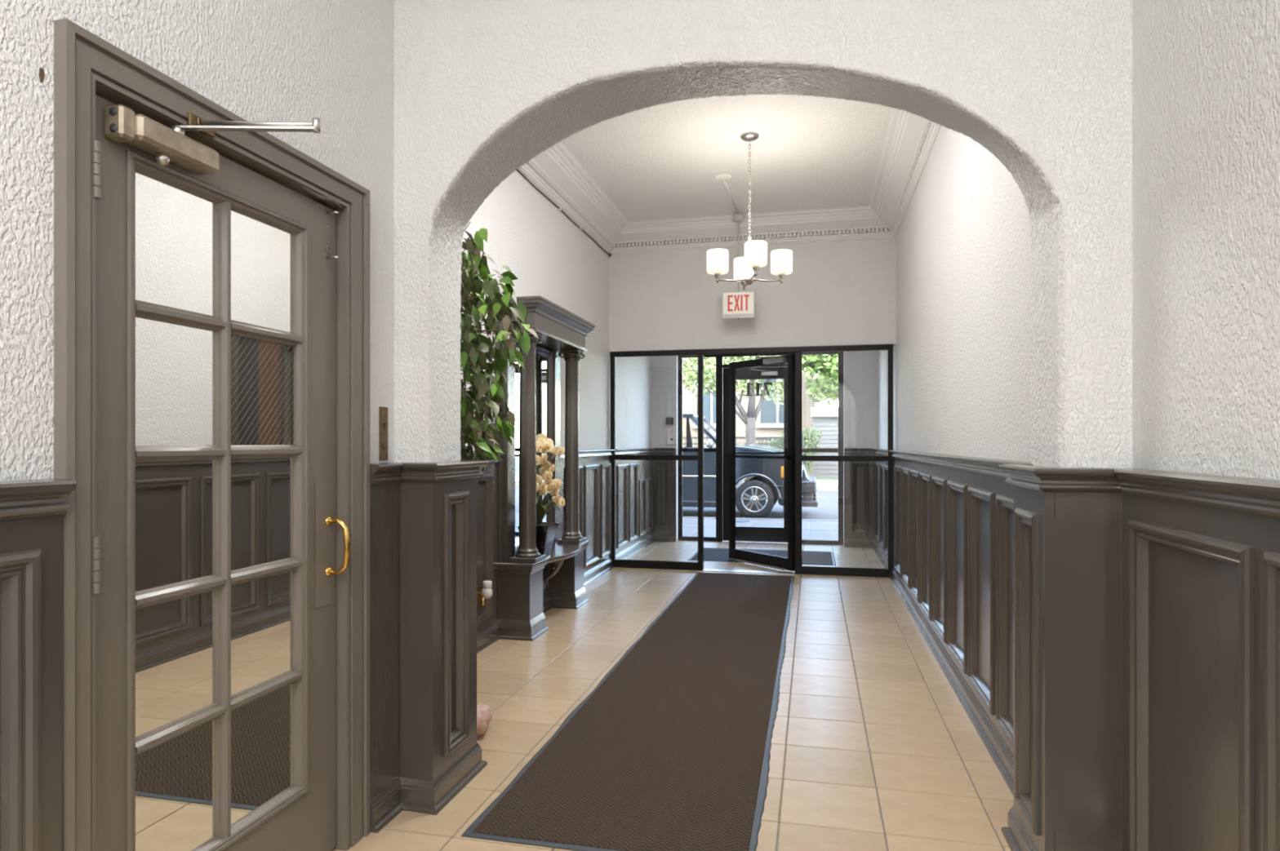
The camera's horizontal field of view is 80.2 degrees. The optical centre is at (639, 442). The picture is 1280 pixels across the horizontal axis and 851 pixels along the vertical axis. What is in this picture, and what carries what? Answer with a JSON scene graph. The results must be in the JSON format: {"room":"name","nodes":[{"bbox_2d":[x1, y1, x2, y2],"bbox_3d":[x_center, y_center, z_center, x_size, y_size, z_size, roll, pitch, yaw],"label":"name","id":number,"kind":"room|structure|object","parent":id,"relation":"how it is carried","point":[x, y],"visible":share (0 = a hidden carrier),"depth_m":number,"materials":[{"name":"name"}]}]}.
{"room":"building entrance lobby","nodes":[
{"label":"building entrance lobby","id":0,"kind":"room"},
{"bbox_2d":[0,0,399,850],"bbox_3d":[-1.488,-0.460,0.133,0.240,3.400,5.600,0,0,13],"label":"wall","id":1,"kind":"structure","parent":0,"point":[331,61],"depth_m":1.43,"materials":[{"name":"white paint"}]},
{"bbox_2d":[0,478,76,519],"bbox_3d":[-1.529,0.101,-0.575,0.049,0.066,4.100,0,0,13],"label":"chair rail","id":2,"kind":"object","parent":1,"relation":"attached to","point":[20,499],"visible":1,"depth_m":1.36,"materials":[{"name":"grey paint"}]},
{"bbox_2d":[53,18,369,850],"bbox_3d":[-0.888,0.221,1.903,0.424,2.038,1.006,0,0,13],"label":"door","id":3,"kind":"structure","parent":1,"relation":"in","point":[216,592],"depth_m":1.80,"materials":[{"name":"paint"}]},
{"bbox_2d":[378,406,387,460],"bbox_3d":[-0.854,-0.029,2.538,0.013,0.178,0.046,0,0,13],"label":"light switch","id":4,"kind":"object","parent":1,"relation":"attached to","point":[383,411],"visible":1,"depth_m":2.53,"materials":[{"name":"brown wood"}]},
{"bbox_2d":[369,623,500,833],"bbox_3d":[-0.811,1.192,3.597,0.737,0.096,2.324,0,0,13],"label":"baseboard","id":5,"kind":"structure","parent":1,"relation":"attached to","point":[406,794],"depth_m":2.57,"materials":[{"name":"grey paint"}]},
{"bbox_2d":[369,453,502,484],"bbox_3d":[-0.811,0.101,3.597,0.751,0.066,2.324,0,0,13],"label":"chair rail","id":6,"kind":"object","parent":1,"relation":"attached to","point":[380,473],"visible":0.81,"depth_m":2.56,"materials":[{"name":"grey paint"}]},
{"bbox_2d":[231,334,291,444],"bbox_3d":[-2.083,-0.210,1.889,1.700,2.900,1.960,0,0,13],"label":"wall","id":7,"kind":"structure","parent":0,"point":[235,339],"depth_m":2.71,"materials":[{"name":"brown"}]},
{"bbox_2d":[238,336,284,444],"bbox_3d":[-1.318,0.225,2.652,0.153,2.030,0.048,0,0,13],"label":"wooden door","id":8,"kind":"structure","parent":7,"relation":"in","point":[264,435],"depth_m":2.64,"materials":[{"name":"orange wood"}]},
{"bbox_2d":[282,347,291,444],"bbox_3d":[-1.152,0.006,2.611,0.165,0.668,0.016,0,0,13],"label":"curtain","id":9,"kind":"object","parent":8,"relation":"hanging from","point":[288,361],"visible":0.13,"depth_m":2.63,"materials":[{"name":"grey fabric"}]},
{"bbox_2d":[460,168,653,634],"bbox_3d":[-0.636,-0.435,6.359,0.189,3.350,6.880,0,0,13],"label":"wall","id":10,"kind":"structure","parent":0,"point":[552,259],"depth_m":6.66,"materials":[{"name":"paint"}]},
{"bbox_2d":[476,585,481,606],"bbox_3d":[-0.975,0.925,4.575,0.009,0.120,0.080,0,0,13],"label":"wall outlet","id":11,"kind":"object","parent":10,"relation":"attached to","point":[478,588],"visible":0.57,"depth_m":4.57,"materials":[{"name":"gold metal"}]},
{"bbox_2d":[479,580,492,605],"bbox_3d":[-0.930,0.907,4.581,0.080,0.143,0.069,0,0,13],"label":"plug","id":12,"kind":"object","parent":10,"relation":"attached to","point":[486,592],"visible":1,"depth_m":4.56,"materials":[{"name":"white plastic"}]},
{"bbox_2d":[479,591,484,605],"bbox_3d":[-0.951,0.942,4.576,0.041,0.074,0.050,0,0,13],"label":"oil bottle","id":13,"kind":"object","parent":12,"relation":"on","point":[482,593],"depth_m":4.56,"materials":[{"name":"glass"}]},
{"bbox_2d":[516,168,611,256],"bbox_3d":[-0.794,-1.860,5.360,0.032,0.036,4.500,0,0,13],"label":"molding","id":14,"kind":"structure","parent":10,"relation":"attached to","point":[580,227],"depth_m":6.04,"materials":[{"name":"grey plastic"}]},
{"bbox_2d":[583,557,613,586],"bbox_3d":[-0.453,1.192,6.754,0.035,0.096,1.610,0,0,13],"label":"baseboard","id":15,"kind":"structure","parent":10,"relation":"attached to","point":[601,569],"depth_m":7.02,"materials":[{"name":"grey paint"}]},
{"bbox_2d":[615,533,675,559],"bbox_3d":[0.090,1.192,8.566,0.292,0.096,1.945,0,0,13],"label":"baseboard","id":16,"kind":"structure","parent":10,"relation":"attached to","point":[633,549],"depth_m":8.98,"materials":[{"name":"grey paint"}]},
{"bbox_2d":[615,448,675,454],"bbox_3d":[0.088,0.101,8.570,0.299,0.066,1.952,0,0,13],"label":"chair rail","id":17,"kind":"object","parent":10,"relation":"attached to","point":[635,451],"visible":0.88,"depth_m":8.88,"materials":[{"name":"grey paint"}]},
{"bbox_2d":[652,355,678,542],"bbox_3d":[0.255,-0.070,9.656,0.465,2.620,0.296,0,0,13],"label":"wall","id":18,"kind":"structure","parent":0,"point":[664,368],"depth_m":9.52,"materials":[{"name":"paint"}]},
{"bbox_2d":[666,417,673,425],"bbox_3d":[0.369,-0.265,9.493,0.090,0.090,0.042,0,0,13],"label":"switch box","id":19,"kind":"object","parent":18,"relation":"attached to","point":[669,421],"visible":1,"depth_m":9.48,"materials":[{"name":"grey plastic"}]},
{"bbox_2d":[666,435,676,444],"bbox_3d":[0.398,-0.035,9.487,0.120,0.120,0.042,0,0,13],"label":"plate","id":20,"kind":"object","parent":18,"relation":"attached to","point":[671,439],"visible":1,"depth_m":9.47,"materials":[{"name":"white plastic"}]},
{"bbox_2d":[331,540,1013,850],"bbox_3d":[0.173,1.315,3.355,3.050,0.150,12.620,0,0,13],"label":"floor","id":21,"kind":"structure","parent":0,"point":[873,748],"depth_m":3.43,"materials":[{"name":"tile"}]},
{"bbox_2d":[476,702,493,737],"bbox_3d":[-0.704,1.175,3.207,0.145,0.128,0.222,0,0,13],"label":"stone","id":22,"kind":"object","parent":21,"relation":"on","point":[484,713],"visible":0.45,"depth_m":3.18,"materials":[{"name":"pink stone"}]},
{"bbox_2d":[460,221,538,484],"bbox_3d":[-0.751,0.141,3.422,0.696,2.198,0.639,0,0,36],"label":"potted plant","id":23,"kind":"object","parent":21,"relation":"on","point":[476,348],"visible":0.55,"depth_m":3.33,"materials":[{"name":"green plant"}]},
{"bbox_2d":[494,296,595,640],"bbox_3d":[-0.623,0.162,5.356,0.360,2.156,1.224,0,0,13],"label":"hall tree","id":24,"kind":"object","parent":21,"relation":"on","point":[530,584],"visible":0.88,"depth_m":4.99,"materials":[{"name":"grey paint"}]},
{"bbox_2d":[515,338,552,553],"bbox_3d":[-0.760,0.030,5.390,0.028,1.444,0.785,0,0,13],"label":"mirror","id":25,"kind":"object","parent":24,"relation":"on","point":[544,354],"depth_m":5.57,"materials":[{"name":"grey mirror"}]},
{"bbox_2d":[495,540,588,568],"bbox_3d":[-0.612,0.781,5.354,0.337,0.038,1.220,0,0,13],"label":"shelf","id":26,"kind":"object","parent":24,"relation":"attached to","point":[561,550],"depth_m":5.07,"materials":[{"name":"grey paint"}]},
{"bbox_2d":[517,433,567,557],"bbox_3d":[-0.635,0.350,5.134,0.278,0.825,0.430,0,0,13],"label":"potted orchid","id":27,"kind":"object","parent":24,"relation":"on","point":[545,531],"visible":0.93,"depth_m":5.05,"materials":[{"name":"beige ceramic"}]},
{"bbox_2d":[460,572,795,850],"bbox_3d":[0.434,1.235,4.703,0.924,0.008,4.955,0,0,13],"label":"runner mat","id":28,"kind":"object","parent":21,"relation":"on","point":[669,751],"visible":1,"depth_m":3.10,"materials":[{"name":"rubber"}]},
{"bbox_2d":[687,547,835,565],"bbox_3d":[1.341,1.235,8.268,1.513,0.008,0.960,0,0,13],"label":"entrance mat","id":29,"kind":"object","parent":21,"relation":"on","point":[808,557],"visible":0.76,"depth_m":8.22,"materials":[{"name":"rubber"}]},
{"bbox_2d":[561,94,892,222],"bbox_3d":[0.482,-2.160,4.895,3.020,0.100,5.160,0,0,13],"label":"ceiling","id":30,"kind":"structure","parent":0,"point":[661,162],"depth_m":5.56,"materials":[{"name":"white paint"}]},
{"bbox_2d":[713,173,739,213],"bbox_3d":[0.751,-2.099,6.459,0.144,0.022,1.012,0,0,13],"label":"conduit","id":31,"kind":"object","parent":30,"relation":"attached to","point":[719,177],"visible":1,"depth_m":6.05,"materials":[{"name":"white metal"}]},
{"bbox_2d":[721,213,755,319],"bbox_3d":[0.903,-1.609,6.973,0.300,0.962,0.104,0,0,13],"label":"exit sign","id":32,"kind":"object","parent":30,"relation":"hanging from","point":[739,304],"visible":1,"depth_m":6.96,"materials":[{"name":"grey plastic"}]},
{"bbox_2d":[706,132,792,289],"bbox_3d":[0.755,-1.597,5.233,0.464,1.027,0.463,0,0,43],"label":"chandelier","id":33,"kind":"object","parent":30,"relation":"hanging from","point":[746,268],"visible":1,"depth_m":5.18,"materials":[{"name":"white glass"}]},
{"bbox_2d":[372,0,1132,850],"bbox_3d":[0.057,-0.485,2.506,3.000,3.450,0.543,0,0,13],"label":"wall","id":34,"kind":"structure","parent":0,"point":[483,88],"depth_m":2.28,"materials":[{"name":"white paint"}]},
{"bbox_2d":[609,237,896,351],"bbox_3d":[1.039,-1.505,7.342,2.720,1.210,0.140,0,0,13],"label":"wall","id":35,"kind":"structure","parent":0,"point":[835,293],"depth_m":7.24,"materials":[{"name":"paint"}]},
{"bbox_2d":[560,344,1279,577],"bbox_3d":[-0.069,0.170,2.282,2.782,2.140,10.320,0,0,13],"label":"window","id":36,"kind":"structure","parent":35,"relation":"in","point":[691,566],"depth_m":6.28,"materials":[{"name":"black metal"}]},
{"bbox_2d":[728,354,795,571],"bbox_3d":[1.116,0.192,7.545,0.262,2.071,0.939,0,0,-33],"label":"door","id":37,"kind":"structure","parent":36,"relation":"attached to","point":[782,563],"depth_m":7.50,"materials":[{"name":"black metal"}]},
{"bbox_2d":[688,351,822,355],"bbox_3d":[1.515,-1.238,9.439,2.720,0.285,0.160,0,0,13],"label":"wall","id":38,"kind":"structure","parent":0,"point":[816,352],"depth_m":9.39,"materials":[{"name":"grey paint"}]},
{"bbox_2d":[678,351,843,545],"bbox_3d":[1.472,0.072,9.408,2.020,2.335,0.070,0,0,13],"label":"door frame","id":39,"kind":"structure","parent":38,"relation":"in","point":[719,358],"depth_m":9.48,"materials":[{"name":"black metal"}]},
{"bbox_2d":[722,366,787,542],"bbox_3d":[1.420,0.140,9.334,0.820,2.177,0.211,0,0,13],"label":"door","id":40,"kind":"structure","parent":39,"relation":"attached to","point":[780,535],"depth_m":9.41,"materials":[{"name":"black metal"}]},
{"bbox_2d":[810,475,838,479],"bbox_3d":[9.467,1.340,41.637,80.000,0.200,34.600,0,0,13],"label":"ground","id":41,"kind":"structure","parent":0,"point":[811,475],"depth_m":25.99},
{"bbox_2d":[682,433,803,462],"bbox_3d":[2.111,0.465,25.773,6.711,1.550,0.100,0,0,13],"label":"iron fence","id":42,"kind":"object","parent":41,"relation":"on","point":[740,437],"visible":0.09,"depth_m":25.29,"materials":[{"name":"black metal"}]},
{"bbox_2d":[682,355,815,475],"bbox_3d":[5.018,-2.210,33.573,5.600,6.900,8.300,0,0,13],"label":"house","id":43,"kind":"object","parent":41,"relation":"on","point":[769,422],"visible":0.21,"depth_m":29.72,"materials":[{"name":"grey"}]},
{"bbox_2d":[759,426,822,473],"bbox_3d":[5.127,0.338,25.896,2.216,1.821,1.402,0,0,13],"label":"bush","id":44,"kind":"object","parent":41,"relation":"on","point":[814,431],"visible":0.26,"depth_m":25.67,"materials":[{"name":"green plant"}]},
{"bbox_2d":[801,354,838,406],"bbox_3d":[7.619,-1.844,27.400,4.816,6.168,2.692,0,0,13],"label":"leafy tree","id":45,"kind":"object","parent":41,"relation":"on","point":[824,387],"visible":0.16,"depth_m":27.17,"materials":[{"name":"green plant"}]},
{"bbox_2d":[810,407,838,478],"bbox_3d":[8.351,0.015,26.534,4.680,2.450,1.150,0,0,13],"label":"garage","id":46,"kind":"object","parent":41,"relation":"on","point":[825,420],"visible":0.21,"depth_m":26.50,"materials":[{"name":"grey metal"}]},
{"bbox_2d":[843,351,877,546],"bbox_3d":[2.712,-0.070,9.097,0.535,2.620,0.296,0,0,13],"label":"wall","id":47,"kind":"structure","parent":0,"point":[860,367],"depth_m":9.00,"materials":[{"name":"paint"}]},
{"bbox_2d":[874,125,1031,755],"bbox_3d":[2.113,-0.435,5.698,0.196,3.350,6.950,0,0,13],"label":"wall","id":48,"kind":"structure","parent":0,"point":[962,354],"depth_m":3.83,"materials":[{"name":"paint"}]},
{"bbox_2d":[518,107,941,253],"bbox_3d":[0.507,-1.994,5.002,2.740,0.233,4.680,0,0,13],"label":"trim","id":49,"kind":"structure","parent":48,"relation":"attached to","point":[909,140],"depth_m":6.84,"materials":[{"name":"white paint"}]},
{"bbox_2d":[844,538,887,568],"bbox_3d":[2.385,1.192,8.044,0.355,0.096,1.945,0,0,13],"label":"baseboard","id":50,"kind":"structure","parent":48,"relation":"attached to","point":[849,543],"depth_m":8.95,"materials":[{"name":"grey paint"}]},
{"bbox_2d":[844,448,887,456],"bbox_3d":[2.389,0.101,8.046,0.362,0.066,1.952,0,0,13],"label":"chair rail","id":51,"kind":"object","parent":48,"relation":"attached to","point":[846,451],"visible":0.81,"depth_m":8.95,"materials":[{"name":"grey paint"}]},
{"bbox_2d":[889,568,1038,850],"bbox_3d":[1.162,1.192,1.961,0.225,0.096,10.240,0,0,13],"label":"baseboard","id":52,"kind":"structure","parent":48,"relation":"attached to","point":[1016,836],"depth_m":3.29,"materials":[{"name":"grey paint"}]},
{"bbox_2d":[1122,0,1279,850],"bbox_3d":[0.831,-0.460,-0.384,0.210,3.400,5.620,0,0,13],"label":"wall","id":53,"kind":"structure","parent":0,"point":[1201,584],"depth_m":1.64,"materials":[{"name":"white paint"}]},
{"label":"outside","id":54,"kind":"structure","parent":0,"visible":0},
{"bbox_2d":[682,518,838,540],"bbox_3d":[2.418,1.317,10.731,24.042,0.146,2.760,0,0,13],"label":"sidewalk","id":55,"kind":"structure","parent":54,"point":[811,530],"depth_m":11.20,"materials":[{"name":"concrete"}]},
{"bbox_2d":[735,520,750,522],"bbox_3d":[1.573,1.240,11.969,0.320,0.006,0.320,0,0,13],"label":"utility cover","id":56,"kind":"object","parent":55,"relation":"on","point":[736,521],"visible":0.74,"depth_m":11.97,"materials":[{"name":"grey metal"}]},
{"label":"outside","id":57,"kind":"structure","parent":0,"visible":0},
{"bbox_2d":[742,480,838,484],"bbox_3d":[5.321,1.330,23.403,80.000,0.220,2.800,0,0,13],"label":"sidewalk","id":58,"kind":"structure","parent":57,"point":[818,482],"depth_m":23.22,"materials":[{"name":"concrete"}]},
{"bbox_2d":[682,355,805,482],"bbox_3d":[2.734,-1.274,23.319,4.629,5.036,2.009,0,0,13],"label":"street tree","id":59,"kind":"object","parent":58,"relation":"on","point":[749,418],"visible":0.3,"depth_m":23.16,"materials":[{"name":"green plant"}]},
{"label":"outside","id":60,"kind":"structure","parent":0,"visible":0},
{"bbox_2d":[682,490,838,519],"bbox_3d":[3.874,1.465,17.040,80.000,0.150,9.850,0,0,13],"label":"street","id":61,"kind":"structure","parent":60,"point":[827,508],"depth_m":15.51,"materials":[{"name":"grey asphalt"}]},
{"bbox_2d":[682,413,817,518],"bbox_3d":[0.905,0.421,14.781,4.970,1.922,2.037,0,0,13],"label":"car","id":62,"kind":"object","parent":61,"relation":"on","point":[756,497],"visible":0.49,"depth_m":13.66,"materials":[{"name":"black paint"}]},
{"bbox_2d":[706,439,713,448],"bbox_3d":[1.276,0.025,13.775,0.100,0.166,0.239,0,0,13],"label":"mirror","id":63,"kind":"object","parent":62,"relation":"attached to","point":[710,442],"depth_m":13.69,"materials":[{"name":"silver metal"}]},
{"bbox_2d":[735,442,783,452],"bbox_3d":[2.364,0.150,14.502,1.420,0.300,1.650,0,0,13],"label":"hood","id":64,"kind":"object","parent":62,"relation":"attached to","point":[748,445],"depth_m":14.01,"materials":[{"name":"black paint"}]},
{"bbox_2d":[682,516,838,521],"bbox_3d":[2.764,1.390,12.155,80.000,0.300,0.170,0,0,13],"label":"kerb","id":65,"kind":"object","parent":61,"relation":"on","point":[809,520],"visible":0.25,"depth_m":12.32,"materials":[{"name":"concrete"}]},
{"bbox_2d":[817,484,838,491],"bbox_3d":[4.989,1.380,21.940,80.000,0.320,0.200,0,0,13],"label":"kerb","id":66,"kind":"object","parent":61,"relation":"on","point":[820,487],"depth_m":21.75,"materials":[{"name":"concrete"}]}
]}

